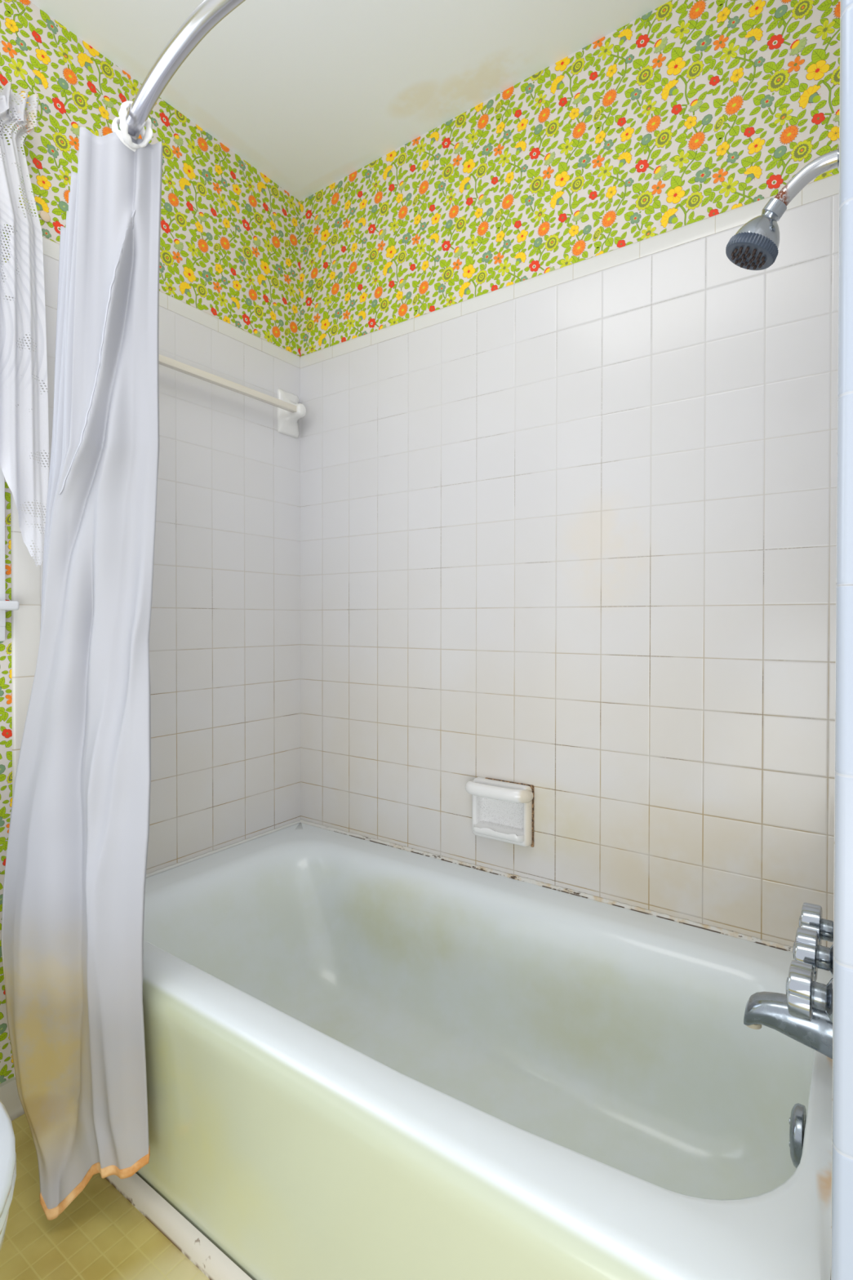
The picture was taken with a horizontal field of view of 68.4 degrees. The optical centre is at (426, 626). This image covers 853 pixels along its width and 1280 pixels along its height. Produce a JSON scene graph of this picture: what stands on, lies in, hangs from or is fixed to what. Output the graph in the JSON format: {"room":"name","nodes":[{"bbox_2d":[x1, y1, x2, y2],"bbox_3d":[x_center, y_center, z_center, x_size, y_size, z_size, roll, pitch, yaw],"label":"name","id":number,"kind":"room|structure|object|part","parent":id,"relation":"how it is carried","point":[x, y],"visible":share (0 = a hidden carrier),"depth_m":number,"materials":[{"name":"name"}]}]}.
{"room":"bathroom","nodes":[
{"label":"bathroom","id":0,"kind":"room"},
{"bbox_2d":[0,1113,209,1279],"bbox_3d":[-0.219,1.069,0.005,2.620,0.050,1.540,0,1,35],"label":"floor","id":1,"kind":"structure","parent":0,"point":[100,1234],"depth_m":1.06,"materials":[{"name":"yellow tile"}]},
{"bbox_2d":[0,1100,16,1250],"bbox_3d":[-0.789,0.659,0.762,0.752,0.755,0.464,0,1,35],"label":"toilet","id":2,"kind":"object","parent":1,"relation":"on","point":[7,1151],"visible":1,"depth_m":0.73,"materials":[{"name":"white ceramic"}]},
{"bbox_3d":[-0.680,0.851,0.688,0.472,0.372,0.372,0,1,35],"label":"bowl","id":3,"kind":"part","parent":2,"relation":"part of","materials":[{"name":"white ceramic"}]},
{"bbox_3d":[-0.669,0.655,0.678,0.458,0.020,0.380,0,1,35],"label":"seat","id":4,"kind":"part","parent":2,"relation":"part of","materials":[{"name":"white ceramic"}]},
{"bbox_2d":[135,822,832,1279],"bbox_3d":[-0.032,0.830,1.262,1.440,0.404,0.779,0,1,35],"label":"bathtub","id":5,"kind":"object","parent":1,"relation":"on","point":[366,1060],"visible":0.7,"depth_m":1.12,"materials":[{"name":"ceramic"}]},
{"bbox_2d":[788,1102,806,1168],"bbox_3d":[0.521,0.715,0.881,0.020,0.078,0.077,0,1,35],"label":"overflow plate","id":6,"kind":"object","parent":5,"relation":"attached to","point":[797,1119],"visible":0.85,"depth_m":0.86,"materials":[{"name":"silver metal"}]},
{"bbox_2d":[0,0,300,1083],"bbox_3d":[-1.028,-0.168,1.102,0.020,2.500,2.230,0,1,35],"label":"wall","id":7,"kind":"structure","parent":0,"point":[224,630],"depth_m":1.70,"materials":[{"name":"white tile"}]},
{"bbox_2d":[0,120,18,641],"bbox_3d":[-1.096,-0.509,0.981,0.073,1.085,0.800,0,1,35],"label":"window","id":8,"kind":"structure","parent":7,"relation":"in","point":[5,606],"depth_m":1.29,"materials":[{"name":"white paint"}]},
{"bbox_3d":[-1.094,-0.040,0.985,0.068,0.019,0.800,0,1,35],"label":"sill","id":9,"kind":"part","parent":8,"relation":"part of","materials":[{"name":"white paint"}]},
{"bbox_2d":[6,114,26,135],"bbox_3d":[-1.058,-1.028,0.988,0.039,0.010,0.784,0,1,35],"label":"curtain rod","id":10,"kind":"object","parent":8,"relation":"attached to","point":[6,114],"visible":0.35,"depth_m":1.29,"materials":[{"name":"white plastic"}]},
{"bbox_2d":[0,80,48,566],"bbox_3d":[-0.938,-0.600,1.101,0.043,0.957,0.511,0,1,35],"label":"lace curtain","id":11,"kind":"object","parent":10,"relation":"hanging from","point":[24,427],"visible":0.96,"depth_m":1.28,"materials":[{"name":"white fabric"}]},
{"bbox_2d":[0,1076,24,1120],"bbox_3d":[-1.256,0.997,0.765,0.020,0.078,1.400,0,1,35],"label":"baseboard","id":12,"kind":"structure","parent":7,"relation":"attached to","point":[9,1097],"depth_m":1.31,"materials":[{"name":"tile"}]},
{"bbox_2d":[8,240,39,1076],"bbox_3d":[-0.861,0.073,1.344,0.021,1.760,0.054,0,1,35],"label":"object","id":13,"kind":"structure","parent":7,"relation":"attached to","point":[24,574],"depth_m":1.33,"materials":[{"name":"tile"}]},
{"bbox_2d":[40,210,50,222],"bbox_3d":[-0.830,-0.892,1.366,0.004,0.021,0.021,0,1,35],"label":"plug","id":14,"kind":"object","parent":7,"relation":"attached to","point":[44,215],"visible":1,"depth_m":1.36,"materials":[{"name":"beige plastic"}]},
{"bbox_2d":[8,225,300,368],"bbox_3d":[-0.635,-0.830,1.645,0.007,0.040,0.819,0,1,35],"label":"trim","id":15,"kind":"structure","parent":7,"relation":"attached to","point":[51,248],"depth_m":1.72,"materials":[{"name":"tile"}]},
{"bbox_2d":[105,1173,252,1279],"bbox_3d":[-0.256,1.017,0.944,1.442,0.035,0.017,0,1,35],"label":"trim","id":16,"kind":"structure","parent":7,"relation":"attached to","point":[200,1251],"depth_m":1.05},
{"bbox_2d":[146,819,300,877],"bbox_3d":[-0.618,0.621,1.675,0.007,0.012,0.770,0,1,35],"label":"trim","id":17,"kind":"structure","parent":7,"relation":"attached to","point":[170,867],"depth_m":1.73,"materials":[{"name":"white"}]},
{"bbox_2d":[158,354,306,438],"bbox_3d":[-0.577,-0.653,1.665,0.070,0.132,0.702,0,1,35],"label":"towel bar","id":18,"kind":"object","parent":7,"relation":"attached to","point":[290,411],"visible":0.45,"depth_m":1.81,"materials":[{"name":"white ceramic"}]},
{"bbox_3d":[-0.568,-0.653,1.652,0.018,0.018,0.608,0,1,35],"label":"rail","id":19,"kind":"part","parent":18,"relation":"part of","materials":[{"name":"white ceramic"}]},
{"bbox_2d":[28,0,671,201],"bbox_3d":[-0.004,-1.349,0.355,2.700,0.050,2.400,0,1,35],"label":"ceiling","id":20,"kind":"structure","parent":0,"point":[309,94],"depth_m":1.48,"materials":[{"name":"paint"}]},
{"bbox_2d":[299,0,840,947],"bbox_3d":[0.242,-0.196,1.556,1.742,2.450,0.030,0,1,35],"label":"wall","id":21,"kind":"structure","parent":0,"point":[575,541],"depth_m":1.43,"materials":[{"name":"white tile"}]},
{"bbox_2d":[465,777,533,847],"bbox_3d":[0.176,0.462,1.553,0.178,0.150,0.067,0,1,35],"label":"soap dish","id":22,"kind":"object","parent":21,"relation":"attached to","point":[503,811],"visible":1,"depth_m":1.55,"materials":[{"name":"ceramic"}]},
{"bbox_2d":[473,820,524,843],"bbox_3d":[0.180,0.514,1.560,0.140,0.032,0.045,0,1,35],"label":"tray","id":23,"kind":"object","parent":22,"relation":"on","point":[507,831],"depth_m":1.56,"materials":[{"name":"ceramic"}]},
{"bbox_2d":[300,819,793,952],"bbox_3d":[0.190,0.622,1.577,1.440,0.013,0.008,0,1,35],"label":"trim","id":24,"kind":"structure","parent":21,"relation":"attached to","point":[718,930],"depth_m":1.47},
{"bbox_2d":[300,173,839,368],"bbox_3d":[0.195,-0.828,1.568,1.442,0.040,0.007,0,1,35],"label":"trim","id":25,"kind":"structure","parent":21,"relation":"attached to","point":[828,186],"depth_m":1.45,"materials":[{"name":"tile"}]},
{"bbox_2d":[831,27,840,1279],"bbox_3d":[0.626,-0.156,0.810,0.138,2.385,0.792,0,1,35],"label":"wall","id":26,"kind":"structure","parent":0,"point":[840,28],"depth_m":0.53,"materials":[{"name":"tile"}]},
{"bbox_2d":[120,0,245,139],"bbox_3d":[-0.249,-0.795,0.943,1.457,0.056,0.269,1,1,38],"label":"curtain rod","id":27,"kind":"object","parent":26,"relation":"attached to","point":[208,13],"visible":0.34,"depth_m":0.86,"materials":[{"name":"grey metal"}]},
{"bbox_2d":[0,126,162,1220],"bbox_3d":[-0.638,0.108,1.120,0.440,1.795,0.118,0,1,37],"label":"shower curtain","id":28,"kind":"object","parent":27,"relation":"hanging from","point":[73,913],"visible":1,"depth_m":1.06,"materials":[{"name":"fabric"}]},
{"bbox_2d":[111,116,145,151],"bbox_3d":[-0.477,-0.792,1.010,0.053,0.062,0.037,0,1,-28],"label":"curtain ring","id":29,"kind":"object","parent":27,"relation":"hanging from","point":[116,122],"visible":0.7,"depth_m":0.99,"materials":[{"name":"white plastic"}]},
{"bbox_2d":[118,101,152,149],"bbox_3d":[-0.464,-0.793,0.994,0.033,0.062,0.054,0,1,30],"label":"curtain ring","id":30,"kind":"object","parent":27,"relation":"hanging from","point":[122,113],"visible":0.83,"depth_m":0.98,"materials":[{"name":"white plastic"}]},
{"bbox_2d":[725,146,839,270],"bbox_3d":[0.503,-0.590,0.880,0.152,0.144,0.072,0,1,35],"label":"shower","id":31,"kind":"object","parent":26,"relation":"attached to","point":[755,245],"visible":0.92,"depth_m":0.88,"materials":[{"name":"silver metal"}]},
{"bbox_3d":[0.529,-0.616,0.869,0.096,0.057,0.021,0,1,35],"label":"arm","id":32,"kind":"part","parent":31,"relation":"part of","materials":[{"name":"silver metal"}]},
{"bbox_2d":[743,991,832,1058],"bbox_3d":[0.517,0.555,0.889,0.120,0.065,0.052,0,1,35],"label":"tub spout","id":33,"kind":"object","parent":26,"relation":"attached to","point":[769,1009],"visible":0.84,"depth_m":0.87,"materials":[{"name":"silver metal"}]},
{"bbox_2d":[746,1024,761,1029],"bbox_3d":[0.477,0.578,0.917,0.023,0.007,0.023,0,1,35],"label":"outlet","id":34,"kind":"object","parent":33,"relation":"attached to","point":[753,1026],"depth_m":0.91,"materials":[{"name":"beige"}]},
{"bbox_2d":[786,960,833,1022],"bbox_3d":[0.487,0.465,0.793,0.058,0.065,0.066,0,1,35],"label":"handle","id":35,"kind":"object","parent":26,"relation":"attached to","point":[804,994],"visible":0.93,"depth_m":0.78,"materials":[{"name":"silver metal"}]},
{"bbox_3d":[0.477,0.465,0.800,0.027,0.065,0.066,0,1,35],"label":"knob","id":36,"kind":"part","parent":35,"relation":"part of","materials":[{"name":"silver metal"}]},
{"bbox_3d":[0.493,0.464,0.789,0.024,0.030,0.030,0,1,35],"label":"stem","id":37,"kind":"part","parent":35,"relation":"part of","materials":[{"name":"silver metal"}]},
{"bbox_2d":[792,927,833,982],"bbox_3d":[0.542,0.456,0.870,0.058,0.065,0.066,0,1,35],"label":"handle","id":38,"kind":"object","parent":26,"relation":"attached to","point":[806,948],"visible":0.72,"depth_m":0.86,"materials":[{"name":"silver metal"}]},
{"bbox_3d":[0.531,0.456,0.877,0.027,0.065,0.066,0,1,35],"label":"knob","id":39,"kind":"part","parent":38,"relation":"part of","materials":[{"name":"silver metal"}]},
{"bbox_3d":[0.547,0.457,0.866,0.024,0.030,0.030,0,1,35],"label":"stem","id":40,"kind":"part","parent":38,"relation":"part of","materials":[{"name":"silver metal"}]},
{"bbox_2d":[799,902,833,945],"bbox_3d":[0.596,0.457,0.948,0.058,0.065,0.066,0,1,35],"label":"handle","id":41,"kind":"object","parent":26,"relation":"attached to","point":[811,917],"visible":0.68,"depth_m":0.94,"materials":[{"name":"silver metal"}]},
{"bbox_3d":[0.586,0.457,0.955,0.027,0.065,0.066,0,1,35],"label":"knob","id":42,"kind":"part","parent":41,"relation":"part of","materials":[{"name":"silver metal"}]},
{"bbox_3d":[0.602,0.456,0.944,0.024,0.030,0.030,0,1,35],"label":"stem","id":43,"kind":"part","parent":41,"relation":"part of","materials":[{"name":"silver metal"}]},
{"bbox_2d":[831,0,852,1279],"bbox_3d":[0.402,-0.143,0.486,0.140,2.365,0.040,0,1,35],"label":"trim","id":44,"kind":"structure","parent":26,"relation":"attached to","point":[842,1062],"depth_m":0.51,"materials":[{"name":"paint"}]}
]}

